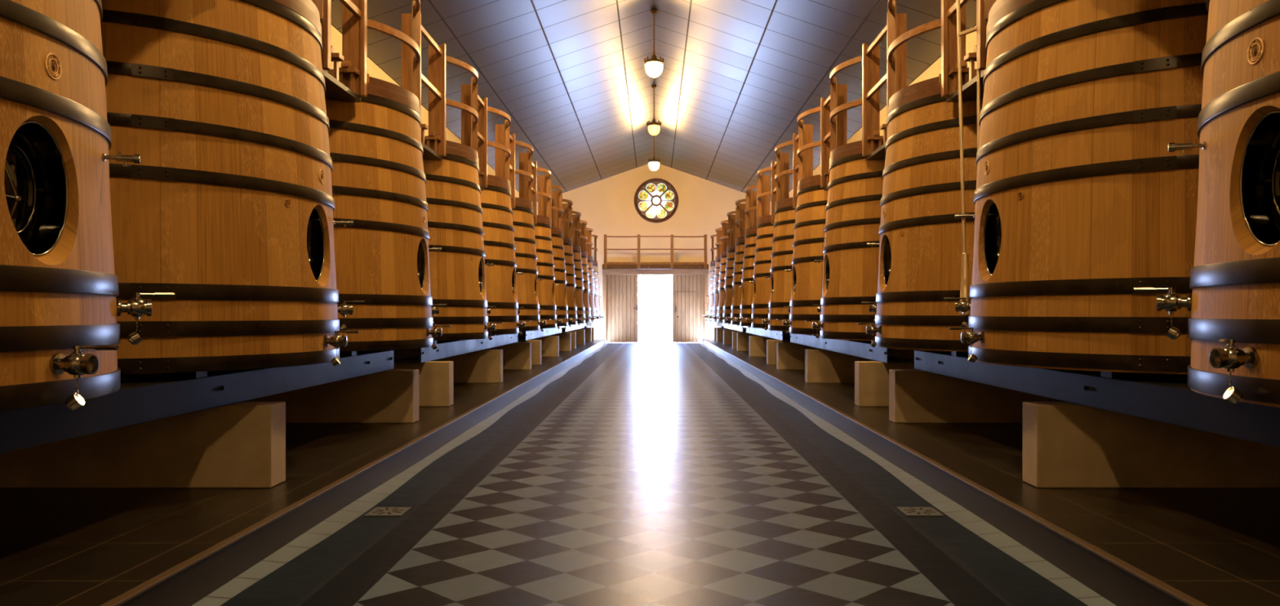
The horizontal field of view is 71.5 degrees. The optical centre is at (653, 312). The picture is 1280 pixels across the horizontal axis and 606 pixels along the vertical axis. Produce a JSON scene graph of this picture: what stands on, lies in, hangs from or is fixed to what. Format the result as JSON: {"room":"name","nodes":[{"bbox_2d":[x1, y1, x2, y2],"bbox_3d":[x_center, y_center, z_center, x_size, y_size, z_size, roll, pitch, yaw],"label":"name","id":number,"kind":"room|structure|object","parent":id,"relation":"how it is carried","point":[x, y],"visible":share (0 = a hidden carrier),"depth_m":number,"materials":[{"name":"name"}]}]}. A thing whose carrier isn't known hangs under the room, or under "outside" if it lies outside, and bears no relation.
{"room":"processing plant","nodes":[
{"label":"processing plant","id":0,"kind":"room"},
{"bbox_2d":[0,338,605,605],"bbox_3d":[-3.436,1.126,13.877,3.058,0.188,42.395,0,0,0],"label":"floor","id":1,"kind":"structure","parent":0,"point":[59,546],"depth_m":4.55,"materials":[{"name":"tile"}]},
{"bbox_2d":[0,401,285,488],"bbox_3d":[-3.325,0.789,5.341,2.135,0.489,0.214,0,0,0],"label":"concrete pier","id":2,"kind":"object","parent":1,"relation":"on","point":[241,444],"visible":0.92,"depth_m":5.23,"materials":[{"name":"beige concrete"}]},
{"bbox_2d":[242,368,418,422],"bbox_3d":[-3.325,0.789,8.427,2.135,0.489,0.214,0,0,0],"label":"concrete pier","id":3,"kind":"object","parent":1,"relation":"on","point":[392,395],"visible":0.51,"depth_m":8.32,"materials":[{"name":"beige concrete"}]},
{"bbox_2d":[393,360,453,406],"bbox_3d":[-3.325,0.789,9.891,2.135,0.489,0.214,0,0,0],"label":"concrete pier","id":4,"kind":"object","parent":1,"relation":"on","point":[435,377],"visible":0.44,"depth_m":9.78,"materials":[{"name":"beige concrete"}]},
{"bbox_2d":[391,349,502,382],"bbox_3d":[-3.325,0.789,13.173,2.135,0.489,0.214,0,0,0],"label":"concrete pier","id":5,"kind":"object","parent":1,"relation":"on","point":[483,366],"visible":0.44,"depth_m":13.07,"materials":[{"name":"beige concrete"}]},
{"bbox_2d":[393,331,519,363],"bbox_3d":[-3.360,0.431,13.164,1.703,0.228,7.125,0,0,0],"label":"support frame","id":6,"kind":"object","parent":5,"relation":"on","point":[445,348],"visible":0.41,"depth_m":11.34,"materials":[{"name":"black metal"}]},
{"bbox_2d":[422,136,502,340],"bbox_3d":[-3.158,-0.839,10.943,2.587,2.323,2.384,0,0,0],"label":"barrel","id":7,"kind":"object","parent":6,"relation":"on","point":[452,188],"visible":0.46,"depth_m":10.35,"materials":[{"name":"brown wood"}]},
{"bbox_2d":[445,55,478,151],"bbox_3d":[-2.313,-2.477,10.806,0.234,1.074,1.224,0,0,8],"label":"railing","id":8,"kind":"object","parent":7,"relation":"on","point":[473,109],"visible":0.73,"depth_m":10.98,"materials":[{"name":"brown wood"}]},
{"bbox_2d":[461,84,487,190],"bbox_3d":[-2.816,-2.397,12.206,0.888,1.318,0.886,0,0,0],"label":"walkway railing","id":9,"kind":"object","parent":7,"relation":"attached to","point":[465,88],"visible":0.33,"depth_m":12.58,"materials":[{"name":"brown wood"}]},
{"bbox_2d":[480,173,530,334],"bbox_3d":[-3.158,-0.839,13.469,2.587,2.323,2.384,0,0,0],"label":"barrel","id":10,"kind":"object","parent":6,"relation":"on","point":[500,248],"visible":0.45,"depth_m":12.96,"materials":[{"name":"brown wood"}]},
{"bbox_2d":[487,106,511,180],"bbox_3d":[-2.313,-2.477,13.332,0.234,1.074,1.224,0,0,8],"label":"railing","id":11,"kind":"object","parent":10,"relation":"on","point":[505,148],"visible":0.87,"depth_m":13.64,"materials":[{"name":"brown wood"}]},
{"bbox_2d":[495,124,515,209],"bbox_3d":[-2.816,-2.397,14.732,0.888,1.318,0.886,0,0,0],"label":"walkway railing","id":12,"kind":"object","parent":10,"relation":"attached to","point":[500,128],"visible":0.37,"depth_m":14.30,"materials":[{"name":"brown wood"}]},
{"bbox_2d":[511,196,550,331],"bbox_3d":[-3.158,-0.839,15.994,2.587,2.323,2.384,0,0,0],"label":"barrel","id":13,"kind":"object","parent":6,"relation":"on","point":[525,242],"visible":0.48,"depth_m":15.52,"materials":[{"name":"brown wood"}]},
{"bbox_2d":[515,140,533,201],"bbox_3d":[-2.313,-2.477,15.857,0.234,1.074,1.224,0,0,8],"label":"railing","id":14,"kind":"object","parent":13,"relation":"on","point":[530,151],"visible":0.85,"depth_m":16.39,"materials":[{"name":"brown wood"}]},
{"bbox_2d":[519,152,536,225],"bbox_3d":[-2.816,-2.397,17.385,0.888,1.318,1.142,0,0,0],"label":"walkway railing","id":15,"kind":"object","parent":13,"relation":"attached to","point":[522,156],"visible":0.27,"depth_m":16.82,"materials":[{"name":"brown wood"}]},
{"bbox_2d":[413,342,531,369],"bbox_3d":[-3.325,0.789,16.259,2.135,0.489,0.214,0,0,0],"label":"concrete pier","id":16,"kind":"object","parent":1,"relation":"on","point":[517,355],"visible":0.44,"depth_m":16.15,"materials":[{"name":"beige concrete"}]},
{"bbox_2d":[517,339,541,364],"bbox_3d":[-3.325,0.789,17.724,2.135,0.489,0.214,0,0,0],"label":"concrete pier","id":17,"kind":"object","parent":1,"relation":"on","point":[535,344],"visible":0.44,"depth_m":17.62,"materials":[{"name":"beige concrete"}]},
{"bbox_2d":[517,335,559,356],"bbox_3d":[-3.325,0.789,21.005,2.135,0.489,0.214,0,0,0],"label":"concrete pier","id":18,"kind":"object","parent":1,"relation":"on","point":[549,344],"visible":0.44,"depth_m":20.90,"materials":[{"name":"beige concrete"}]},
{"bbox_2d":[517,326,561,340],"bbox_3d":[-3.360,0.431,20.996,1.703,0.228,7.125,0,0,0],"label":"support frame","id":19,"kind":"object","parent":18,"relation":"on","point":[528,335],"visible":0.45,"depth_m":19.48,"materials":[{"name":"black metal"}]},
{"bbox_2d":[534,214,565,328],"bbox_3d":[-3.158,-0.839,18.776,2.587,2.323,2.384,0,0,0],"label":"barrel","id":20,"kind":"object","parent":19,"relation":"on","point":[544,253],"visible":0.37,"depth_m":18.30,"materials":[{"name":"brown wood"}]},
{"bbox_2d":[536,166,551,218],"bbox_3d":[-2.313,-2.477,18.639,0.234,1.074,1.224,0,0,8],"label":"railing","id":21,"kind":"object","parent":20,"relation":"on","point":[548,173],"visible":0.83,"depth_m":19.17,"materials":[{"name":"brown wood"}]},
{"bbox_2d":[551,226,576,326],"bbox_3d":[-3.158,-0.839,21.301,2.587,2.323,2.384,0,0,0],"label":"barrel","id":22,"kind":"object","parent":19,"relation":"on","point":[557,233],"visible":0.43,"depth_m":20.88,"materials":[{"name":"brown wood"}]},
{"bbox_2d":[551,184,563,228],"bbox_3d":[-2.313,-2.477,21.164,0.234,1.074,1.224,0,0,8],"label":"railing","id":23,"kind":"object","parent":22,"relation":"on","point":[559,208],"visible":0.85,"depth_m":21.70,"materials":[{"name":"brown wood"}]},
{"bbox_2d":[563,235,584,324],"bbox_3d":[-3.158,-0.839,23.827,2.587,2.323,2.384,0,0,0],"label":"barrel","id":24,"kind":"object","parent":19,"relation":"on","point":[567,241],"visible":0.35,"depth_m":23.42,"materials":[{"name":"brown wood"}]},
{"bbox_2d":[562,202,572,237],"bbox_3d":[-2.816,-2.397,25.217,0.888,1.318,1.142,0,0,0],"label":"walkway railing","id":25,"kind":"object","parent":24,"relation":"attached to","point":[565,206],"visible":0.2,"depth_m":24.66,"materials":[{"name":"brown wood"}]},
{"bbox_2d":[517,332,571,351],"bbox_3d":[-3.325,0.789,24.092,2.135,0.489,0.214,0,0,0],"label":"concrete pier","id":26,"kind":"object","parent":1,"relation":"on","point":[565,338],"visible":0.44,"depth_m":23.99,"materials":[{"name":"beige concrete"}]},
{"bbox_2d":[561,328,584,344],"bbox_3d":[-3.325,0.789,28.838,2.135,0.489,0.214,0,0,0],"label":"concrete pier","id":27,"kind":"object","parent":1,"relation":"on","point":[580,333],"visible":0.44,"depth_m":28.73,"materials":[{"name":"beige concrete"}]},
{"bbox_2d":[561,323,584,331],"bbox_3d":[-3.360,0.431,28.827,1.703,0.228,7.127,0,0,0],"label":"support frame","id":28,"kind":"object","parent":27,"relation":"on","point":[567,328],"visible":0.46,"depth_m":27.78,"materials":[{"name":"black metal"}]},
{"bbox_2d":[573,244,588,324],"bbox_3d":[-3.158,-0.839,26.608,2.587,2.323,2.384,0,0,0],"label":"barrel","id":29,"kind":"object","parent":28,"relation":"on","point":[576,248],"visible":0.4,"depth_m":26.20,"materials":[{"name":"brown wood"}]},
{"bbox_2d":[581,250,597,322],"bbox_3d":[-3.158,-0.839,29.134,2.587,2.323,2.384,0,0,0],"label":"barrel","id":30,"kind":"object","parent":28,"relation":"on","point":[584,254],"visible":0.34,"depth_m":28.77,"materials":[{"name":"brown wood"}]},
{"bbox_2d":[587,255,599,321],"bbox_3d":[-3.158,-0.839,31.659,2.587,2.323,2.384,0,0,0],"label":"barrel","id":31,"kind":"object","parent":28,"relation":"on","point":[592,284],"visible":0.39,"depth_m":31.31,"materials":[{"name":"brown wood"}]},
{"bbox_2d":[591,327,594,340],"bbox_3d":[-3.325,0.789,33.388,2.135,0.489,0.214,0,0,0],"label":"concrete pier","id":32,"kind":"object","parent":1,"relation":"on","point":[593,328],"visible":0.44,"depth_m":33.28,"materials":[{"name":"beige concrete"}]},
{"bbox_2d":[584,321,591,327],"bbox_3d":[-3.360,0.431,34.513,1.703,0.228,2.833,0,0,0],"label":"support frame","id":33,"kind":"object","parent":32,"relation":"on","point":[588,324],"visible":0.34,"depth_m":34.39,"materials":[{"name":"black metal"}]},
{"bbox_2d":[592,260,604,321],"bbox_3d":[-3.158,-0.839,34.441,2.587,2.323,2.384,0,0,0],"label":"barrel","id":34,"kind":"object","parent":33,"relation":"on","point":[594,262],"visible":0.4,"depth_m":34.08,"materials":[{"name":"brown"}]},
{"bbox_2d":[330,24,519,349],"bbox_3d":[-5.087,-1.698,14.427,0.244,6.080,43.981,0,0,0],"label":"wall","id":35,"kind":"structure","parent":0,"point":[375,71],"depth_m":16.12,"materials":[{"name":"beige paint"}]},
{"bbox_2d":[330,0,976,201],"bbox_3d":[0.000,-5.407,14.396,9.931,1.947,43.432,0,0,0],"label":"ceiling","id":36,"kind":"structure","parent":0,"point":[734,84],"depth_m":19.41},
{"bbox_2d":[644,8,663,78],"bbox_3d":[0.000,-5.430,17.971,0.390,1.388,0.390,0,0,22],"label":"pendant lamp","id":37,"kind":"object","parent":36,"relation":"hanging from","point":[653,66],"visible":1,"depth_m":17.89,"materials":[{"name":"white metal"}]},
{"bbox_2d":[646,84,662,136],"bbox_3d":[0.000,-5.430,23.912,0.390,1.388,0.390,0,0,22],"label":"pendant lamp","id":38,"kind":"object","parent":36,"relation":"hanging from","point":[654,127],"visible":1,"depth_m":23.82,"materials":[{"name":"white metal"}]},
{"bbox_2d":[220,342,1087,605],"bbox_3d":[0.000,1.281,14.549,3.831,0.122,43.737,0,0,0],"label":"floor","id":39,"kind":"structure","parent":0,"point":[643,473],"depth_m":5.10,"materials":[{"name":"tile"}]},
{"bbox_2d":[364,506,411,515],"bbox_3d":[-1.629,1.217,5.441,0.220,0.006,0.232,0,0,0],"label":"floor drain","id":40,"kind":"object","parent":39,"relation":"on","point":[377,511],"visible":1,"depth_m":5.43,"materials":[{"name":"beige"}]},
{"bbox_2d":[191,342,607,605],"bbox_3d":[-1.840,1.224,13.941,0.149,0.041,42.522,0,0,0],"label":"floor stripe","id":41,"kind":"structure","parent":39,"relation":"on","point":[356,508],"depth_m":5.25,"materials":[{"name":"tile"}]},
{"bbox_2d":[700,342,1115,605],"bbox_3d":[1.840,1.224,13.941,0.149,0.041,42.522,0,0,0],"label":"floor stripe","id":42,"kind":"structure","parent":39,"relation":"on","point":[953,509],"depth_m":5.24,"materials":[{"name":"tile"}]},
{"bbox_2d":[897,506,943,515],"bbox_3d":[1.629,1.217,5.441,0.220,0.006,0.232,0,0,0],"label":"floor drain","id":43,"kind":"object","parent":39,"relation":"on","point":[908,511],"visible":1,"depth_m":5.43,"materials":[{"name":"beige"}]},
{"bbox_2d":[536,163,771,338],"bbox_3d":[0.000,-2.519,36.264,9.931,7.723,0.305,0,0,0],"label":"wall","id":44,"kind":"structure","parent":0,"point":[607,206],"depth_m":36.11,"materials":[{"name":"beige paint"}]},
{"bbox_2d":[606,274,637,342],"bbox_3d":[-1.315,-0.209,36.161,1.312,2.828,0.098,0,0,0],"label":"door","id":45,"kind":"structure","parent":44,"relation":"in","point":[621,289],"depth_m":36.15,"materials":[{"name":"brown wood"}]},
{"bbox_2d":[602,268,708,342],"bbox_3d":[0.055,-0.305,36.075,4.319,3.050,0.145,0,0,0],"label":"door frame","id":46,"kind":"structure","parent":44,"relation":"attached to","point":[605,271],"depth_m":36.01,"materials":[{"name":"beige wood"}]},
{"bbox_2d":[634,177,678,222],"bbox_3d":[0.093,-4.563,36.121,1.830,1.830,0.128,0,0,0],"label":"window","id":47,"kind":"structure","parent":44,"relation":"in","point":[655,199],"depth_m":36.16,"materials":[{"name":"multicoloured glass"}]},
{"bbox_2d":[672,274,704,342],"bbox_3d":[1.418,-0.209,36.142,1.324,2.828,0.136,0,0,0],"label":"door","id":48,"kind":"structure","parent":44,"relation":"in","point":[688,290],"depth_m":36.15,"materials":[{"name":"brown wood"}]},
{"bbox_2d":[789,25,976,349],"bbox_3d":[5.087,-1.698,14.427,0.244,6.080,43.981,0,0,0],"label":"wall","id":49,"kind":"structure","parent":0,"point":[933,71],"depth_m":16.16,"materials":[{"name":"beige paint"}]},
{"bbox_2d":[702,338,1279,605],"bbox_3d":[3.436,1.126,13.877,3.058,0.188,42.395,0,0,0],"label":"floor","id":50,"kind":"structure","parent":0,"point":[1129,546],"depth_m":4.64,"materials":[{"name":"tile"}]},
{"bbox_2d":[714,327,716,340],"bbox_3d":[3.325,0.789,33.388,2.135,0.489,0.214,0,0,0],"label":"concrete pier","id":51,"kind":"object","parent":50,"relation":"on","point":[715,328],"visible":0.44,"depth_m":33.28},
{"bbox_2d":[715,321,724,327],"bbox_3d":[3.360,0.431,34.514,1.703,0.228,2.830,0,0,0],"label":"support frame","id":52,"kind":"object","parent":51,"relation":"on","point":[717,324],"visible":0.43,"depth_m":34.13,"materials":[{"name":"black metal"}]},
{"bbox_2d":[704,260,715,320],"bbox_3d":[3.158,-0.842,34.441,2.586,2.317,2.383,0,0,0],"label":"wooden vat","id":53,"kind":"object","parent":52,"relation":"on","point":[712,262],"visible":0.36,"depth_m":34.06,"materials":[{"name":"brown"}]},
{"bbox_2d":[602,234,708,268],"bbox_3d":[0.055,-2.379,35.197,4.148,1.342,1.220,0,0,0],"label":"balcony railing","id":54,"kind":"object","parent":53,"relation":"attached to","point":[610,264],"visible":1,"depth_m":34.64,"materials":[{"name":"brown wood"}]},
{"bbox_2d":[716,327,746,341],"bbox_3d":[3.325,0.789,31.924,2.135,0.489,0.214,0,0,0],"label":"concrete pier","id":55,"kind":"object","parent":50,"relation":"on","point":[719,330],"visible":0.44,"depth_m":31.81,"materials":[{"name":"beige concrete"}]},
{"bbox_2d":[724,323,746,331],"bbox_3d":[3.360,0.431,28.829,1.703,0.228,7.125,0,0,0],"label":"support frame","id":56,"kind":"object","parent":55,"relation":"on","point":[740,328],"visible":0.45,"depth_m":27.78,"materials":[{"name":"black"}]},
{"bbox_2d":[706,255,720,321],"bbox_3d":[3.158,-0.842,31.659,2.586,2.317,2.383,0,0,0],"label":"wooden vat","id":57,"kind":"object","parent":56,"relation":"on","point":[717,260],"visible":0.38,"depth_m":31.30,"materials":[{"name":"brown wood"}]},
{"bbox_2d":[711,250,726,322],"bbox_3d":[3.158,-0.842,29.134,2.586,2.317,2.383,0,0,0],"label":"wooden vat","id":58,"kind":"object","parent":56,"relation":"on","point":[723,254],"visible":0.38,"depth_m":28.76,"materials":[{"name":"brown wood"}]},
{"bbox_2d":[719,244,735,323],"bbox_3d":[3.158,-0.842,26.608,2.586,2.317,2.383,0,0,0],"label":"wooden vat","id":59,"kind":"object","parent":56,"relation":"on","point":[731,249],"visible":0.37,"depth_m":26.19,"materials":[{"name":"brown wood"}]},
{"bbox_2d":[737,332,790,351],"bbox_3d":[3.325,0.789,24.092,2.135,0.489,0.214,0,0,0],"label":"concrete pier","id":60,"kind":"object","parent":50,"relation":"on","point":[743,338],"visible":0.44,"depth_m":23.99,"materials":[{"name":"beige concrete"}]},
{"bbox_2d":[749,335,790,356],"bbox_3d":[3.325,0.789,21.005,2.135,0.489,0.214,0,0,0],"label":"concrete pier","id":61,"kind":"object","parent":50,"relation":"on","point":[757,344],"visible":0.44,"depth_m":20.90,"materials":[{"name":"beige concrete"}]},
{"bbox_2d":[746,325,790,340],"bbox_3d":[3.360,0.431,20.996,1.703,0.228,7.125,0,0,0],"label":"support frame","id":62,"kind":"object","parent":61,"relation":"on","point":[779,335],"visible":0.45,"depth_m":19.54,"materials":[{"name":"black metal"}]},
{"bbox_2d":[723,235,745,324],"bbox_3d":[3.158,-0.842,23.827,2.586,2.317,2.383,0,0,0],"label":"wooden vat","id":63,"kind":"object","parent":62,"relation":"on","point":[740,242],"visible":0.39,"depth_m":23.42,"materials":[{"name":"brown wood"}]},
{"bbox_2d":[735,202,745,238],"bbox_3d":[2.816,-2.397,25.217,0.888,1.318,1.142,0,0,0],"label":"walkway railing","id":64,"kind":"object","parent":63,"relation":"attached to","point":[742,206],"visible":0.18,"depth_m":24.66,"materials":[{"name":"brown wood"}]},
{"bbox_2d":[732,226,756,326],"bbox_3d":[3.158,-0.842,21.301,2.586,2.317,2.383,0,0,0],"label":"wooden vat","id":65,"kind":"object","parent":62,"relation":"on","point":[750,234],"visible":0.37,"depth_m":20.88,"materials":[{"name":"brown wood"}]},
{"bbox_2d":[745,184,756,229],"bbox_3d":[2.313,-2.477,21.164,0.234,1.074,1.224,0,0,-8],"label":"railing","id":66,"kind":"object","parent":65,"relation":"on","point":[748,208],"visible":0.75,"depth_m":21.70,"materials":[{"name":"brown wood"}]},
{"bbox_2d":[742,214,773,328],"bbox_3d":[3.158,-0.842,18.776,2.586,2.317,2.383,0,0,0],"label":"wooden vat","id":67,"kind":"object","parent":62,"relation":"on","point":[765,229],"visible":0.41,"depth_m":18.30,"materials":[{"name":"brown wood"}]},
{"bbox_2d":[756,173,769,222],"bbox_3d":[2.816,-2.397,20.038,0.888,1.318,0.886,0,0,0],"label":"walkway railing","id":68,"kind":"object","parent":67,"relation":"attached to","point":[766,179],"visible":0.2,"depth_m":19.61,"materials":[{"name":"brown wood"}]},
{"bbox_2d":[756,166,771,217],"bbox_3d":[2.313,-2.477,18.639,0.234,1.074,1.224,0,0,-8],"label":"railing","id":69,"kind":"object","parent":67,"relation":"on","point":[759,173],"visible":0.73,"depth_m":19.17,"materials":[{"name":"brown wood"}]},
{"bbox_2d":[766,339,790,364],"bbox_3d":[3.325,0.789,17.724,2.135,0.489,0.214,0,0,0],"label":"concrete pier","id":70,"kind":"object","parent":50,"relation":"on","point":[771,344],"visible":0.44,"depth_m":17.62,"materials":[{"name":"beige concrete"}]},
{"bbox_2d":[776,342,895,369],"bbox_3d":[3.325,0.789,16.259,2.135,0.489,0.214,0,0,0],"label":"concrete pier","id":71,"kind":"object","parent":50,"relation":"on","point":[789,355],"visible":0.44,"depth_m":16.15,"materials":[{"name":"beige concrete"}]},
{"bbox_2d":[804,349,918,382],"bbox_3d":[3.325,0.789,13.173,2.135,0.489,0.214,0,0,0],"label":"concrete pier","id":72,"kind":"object","parent":50,"relation":"on","point":[821,366],"visible":0.44,"depth_m":13.07,"materials":[{"name":"beige concrete"}]},
{"bbox_2d":[788,331,914,363],"bbox_3d":[3.360,0.431,13.164,1.703,0.228,7.125,0,0,0],"label":"support frame","id":73,"kind":"object","parent":72,"relation":"on","point":[862,348],"visible":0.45,"depth_m":11.38,"materials":[{"name":"black metal"}]},
{"bbox_2d":[757,196,795,331],"bbox_3d":[3.158,-0.842,15.994,2.586,2.317,2.383,0,0,0],"label":"wooden vat","id":74,"kind":"object","parent":73,"relation":"on","point":[781,255],"visible":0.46,"depth_m":15.52,"materials":[{"name":"brown wood"}]},
{"bbox_2d":[771,152,789,224],"bbox_3d":[2.816,-2.397,17.385,0.888,1.318,1.142,0,0,0],"label":"walkway railing","id":75,"kind":"object","parent":74,"relation":"attached to","point":[784,156],"visible":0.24,"depth_m":16.82,"materials":[{"name":"brown wood"}]},
{"bbox_2d":[774,140,792,200],"bbox_3d":[2.313,-2.477,15.857,0.234,1.074,1.224,0,0,-8],"label":"railing","id":76,"kind":"object","parent":74,"relation":"on","point":[778,152],"visible":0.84,"depth_m":16.39,"materials":[{"name":"brown wood"}]},
{"bbox_2d":[777,173,828,334],"bbox_3d":[3.158,-0.842,13.469,2.586,2.317,2.383,0,0,0],"label":"wooden vat","id":77,"kind":"object","parent":73,"relation":"on","point":[808,243],"visible":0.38,"depth_m":12.96,"materials":[{"name":"brown wood"}]},
{"bbox_2d":[792,124,813,208],"bbox_3d":[2.816,-2.397,14.732,0.888,1.318,0.886,0,0,0],"label":"walkway railing","id":78,"kind":"object","parent":77,"relation":"attached to","point":[808,128],"visible":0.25,"depth_m":14.30,"materials":[{"name":"brown wood"}]},
{"bbox_2d":[797,106,820,180],"bbox_3d":[2.313,-2.477,13.332,0.234,1.074,1.224,0,0,-8],"label":"railing","id":79,"kind":"object","parent":77,"relation":"on","point":[802,147],"visible":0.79,"depth_m":13.85,"materials":[{"name":"brown wood"}]},
{"bbox_2d":[805,139,885,340],"bbox_3d":[3.158,-0.842,10.943,2.586,2.317,2.383,0,0,0],"label":"wooden vat","id":80,"kind":"object","parent":73,"relation":"on","point":[855,186],"visible":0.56,"depth_m":10.35,"materials":[{"name":"brown wood"}]},
{"bbox_2d":[820,84,847,190],"bbox_3d":[2.816,-2.397,12.206,0.888,1.318,0.886,0,0,0],"label":"walkway railing","id":81,"kind":"object","parent":80,"relation":"attached to","point":[842,89],"visible":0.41,"depth_m":12.58,"materials":[{"name":"brown wood"}]},
{"bbox_2d":[830,55,862,152],"bbox_3d":[2.313,-2.477,10.806,0.234,1.074,1.224,0,0,-8],"label":"railing","id":82,"kind":"object","parent":80,"relation":"on","point":[834,110],"visible":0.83,"depth_m":11.01,"materials":[{"name":"brown wood"}]},
{"bbox_2d":[854,360,914,406],"bbox_3d":[3.325,0.789,9.891,2.135,0.489,0.214,0,0,0],"label":"concrete pier","id":83,"kind":"object","parent":50,"relation":"on","point":[871,377],"visible":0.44,"depth_m":9.78,"materials":[{"name":"beige concrete"}]},
{"bbox_2d":[888,368,1065,422],"bbox_3d":[3.325,0.789,8.427,2.135,0.489,0.214,0,0,0],"label":"concrete pier","id":84,"kind":"object","parent":50,"relation":"on","point":[915,395],"visible":0.51,"depth_m":8.32,"materials":[{"name":"beige concrete"}]},
{"bbox_2d":[1022,401,1279,488],"bbox_3d":[3.325,0.789,5.341,2.135,0.489,0.214,0,0,0],"label":"concrete pier","id":85,"kind":"object","parent":50,"relation":"on","point":[1066,444],"visible":0.92,"depth_m":5.23,"materials":[{"name":"beige concrete"}]},
{"bbox_3d":[3.325,0.789,2.083,2.135,0.489,0.214,0,0,0],"label":"concrete pier","id":86,"kind":"object","parent":50,"relation":"on","visible":0},
{"bbox_2d":[914,350,1279,447],"bbox_3d":[3.360,0.431,5.331,1.703,0.228,7.125,0,0,0],"label":"support frame","id":87,"kind":"object","parent":86,"relation":"on","point":[1165,397],"visible":0.57,"depth_m":4.80,"materials":[{"name":"black metal"}]},
{"bbox_2d":[857,68,982,351],"bbox_3d":[3.158,-0.842,8.162,2.586,2.317,2.383,0,0,0],"label":"barrel","id":88,"kind":"object","parent":87,"relation":"on","point":[920,244],"visible":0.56,"depth_m":7.56,"materials":[{"name":"brown wood"}]},
{"bbox_2d":[862,13,906,159],"bbox_3d":[2.816,-2.397,9.553,0.888,1.318,1.142,0,0,0],"label":"walkway railing","id":89,"kind":"object","parent":88,"relation":"attached to","point":[872,147],"visible":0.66,"depth_m":10.02,"materials":[{"name":"brown wood"}]},
{"bbox_2d":[887,0,941,106],"bbox_3d":[2.313,-2.477,8.025,0.234,1.074,1.224,0,0,-8],"label":"railing","id":90,"kind":"object","parent":88,"relation":"on","point":[893,42],"visible":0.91,"depth_m":8.56,"materials":[{"name":"brown wood"}]},
{"bbox_2d":[943,0,1208,373],"bbox_3d":[3.158,-0.842,5.636,2.586,2.317,2.383,0,0,0],"label":"barrel","id":91,"kind":"object","parent":87,"relation":"on","point":[1081,200],"visible":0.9,"depth_m":4.90,"materials":[{"name":"brown wood"}]},
{"bbox_2d":[941,0,987,102],"bbox_3d":[2.816,-2.397,6.899,0.888,1.318,0.886,0,0,0],"label":"walkway railing","id":92,"kind":"object","parent":91,"relation":"attached to","point":[949,73],"visible":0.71,"depth_m":7.25,"materials":[{"name":"brown wood"}]},
{"bbox_2d":[955,0,980,315],"bbox_3d":[2.366,-1.607,6.639,0.207,3.250,0.228,0,0,0],"label":"ladder","id":93,"kind":"object","parent":92,"relation":"hanging from","point":[965,284],"visible":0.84,"depth_m":6.70,"materials":[{"name":"wood"}]},
{"bbox_2d":[955,211,974,220],"bbox_3d":[2.128,-0.660,6.071,0.135,0.056,0.037,0,0,21],"label":"tap","id":94,"kind":"object","parent":91,"relation":"on","point":[957,215],"depth_m":6.07,"materials":[{"name":"silver metal"}]},
{"bbox_2d":[1133,0,1279,407],"bbox_3d":[3.200,-0.842,3.111,2.502,2.317,2.383,0,0,0],"label":"barrel","id":95,"kind":"object","parent":87,"relation":"on","point":[1233,303],"visible":1,"depth_m":3.22,"materials":[{"name":"wood"}]},
{"bbox_2d":[1167,139,1205,155],"bbox_3d":[2.128,-0.660,3.545,0.135,0.056,0.037,0,0,21],"label":"tap","id":96,"kind":"object","parent":95,"relation":"on","point":[1171,147],"depth_m":3.54,"materials":[{"name":"silver metal"}]},
{"label":"outside","id":97,"kind":"structure","parent":0,"visible":0},
{"bbox_2d":[606,324,702,343],"bbox_3d":[0.000,1.294,63.715,73.200,0.144,54.595,0,0,0],"label":"ground","id":98,"kind":"structure","parent":97,"point":[646,333],"depth_m":52.16,"materials":[{"name":"grey"}]},
{"bbox_3d":[-3.325,0.789,2.083,2.135,0.489,0.214,0,0,0],"label":"concrete pier","id":99,"kind":"object","parent":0,"visible":0},
{"bbox_2d":[0,350,393,453],"bbox_3d":[-3.360,0.431,5.331,1.703,0.228,7.125,0,0,0],"label":"support frame","id":100,"kind":"object","parent":99,"relation":"on","point":[140,398],"visible":0.6,"depth_m":4.66,"materials":[{"name":"black metal"}]},
{"bbox_2d":[0,0,174,411],"bbox_3d":[-3.158,-0.839,3.111,2.587,2.323,2.384,0,0,0],"label":"barrel","id":101,"kind":"object","parent":100,"relation":"on","point":[60,330],"visible":1,"depth_m":3.15,"materials":[{"name":"wood"}]},
{"bbox_2d":[102,151,141,166],"bbox_3d":[-2.127,-0.614,3.546,0.135,0.056,0.037,0,0,-21],"label":"tap","id":102,"kind":"object","parent":101,"relation":"on","point":[136,158],"depth_m":3.54,"materials":[{"name":"silver metal"}]},
{"bbox_2d":[100,0,364,373],"bbox_3d":[-3.158,-0.839,5.636,2.587,2.323,2.384,0,0,0],"label":"barrel","id":103,"kind":"object","parent":100,"relation":"on","point":[228,207],"visible":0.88,"depth_m":4.90,"materials":[{"name":"brown wood"}]},
{"bbox_2d":[320,0,367,102],"bbox_3d":[-2.816,-2.397,6.899,0.888,1.318,0.886,0,0,0],"label":"walkway railing","id":104,"kind":"object","parent":103,"relation":"attached to","point":[348,83],"visible":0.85,"depth_m":7.25,"materials":[{"name":"brown wood"}]},
{"bbox_2d":[324,68,450,351],"bbox_3d":[-3.158,-0.839,8.162,2.587,2.323,2.384,0,0,0],"label":"barrel","id":105,"kind":"object","parent":100,"relation":"on","point":[379,179],"visible":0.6,"depth_m":7.54,"materials":[{"name":"brown wood"}]},
{"bbox_2d":[367,0,420,106],"bbox_3d":[-2.313,-2.477,8.025,0.234,1.074,1.224,0,0,8],"label":"railing","id":106,"kind":"object","parent":105,"relation":"on","point":[414,43],"visible":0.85,"depth_m":8.56,"materials":[{"name":"brown wood"}]},
{"bbox_2d":[401,12,445,159],"bbox_3d":[-2.816,-2.397,9.553,0.888,1.318,1.142,0,0,0],"label":"walkway railing","id":107,"kind":"object","parent":105,"relation":"attached to","point":[435,148],"visible":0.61,"depth_m":10.04,"materials":[{"name":"brown wood"}]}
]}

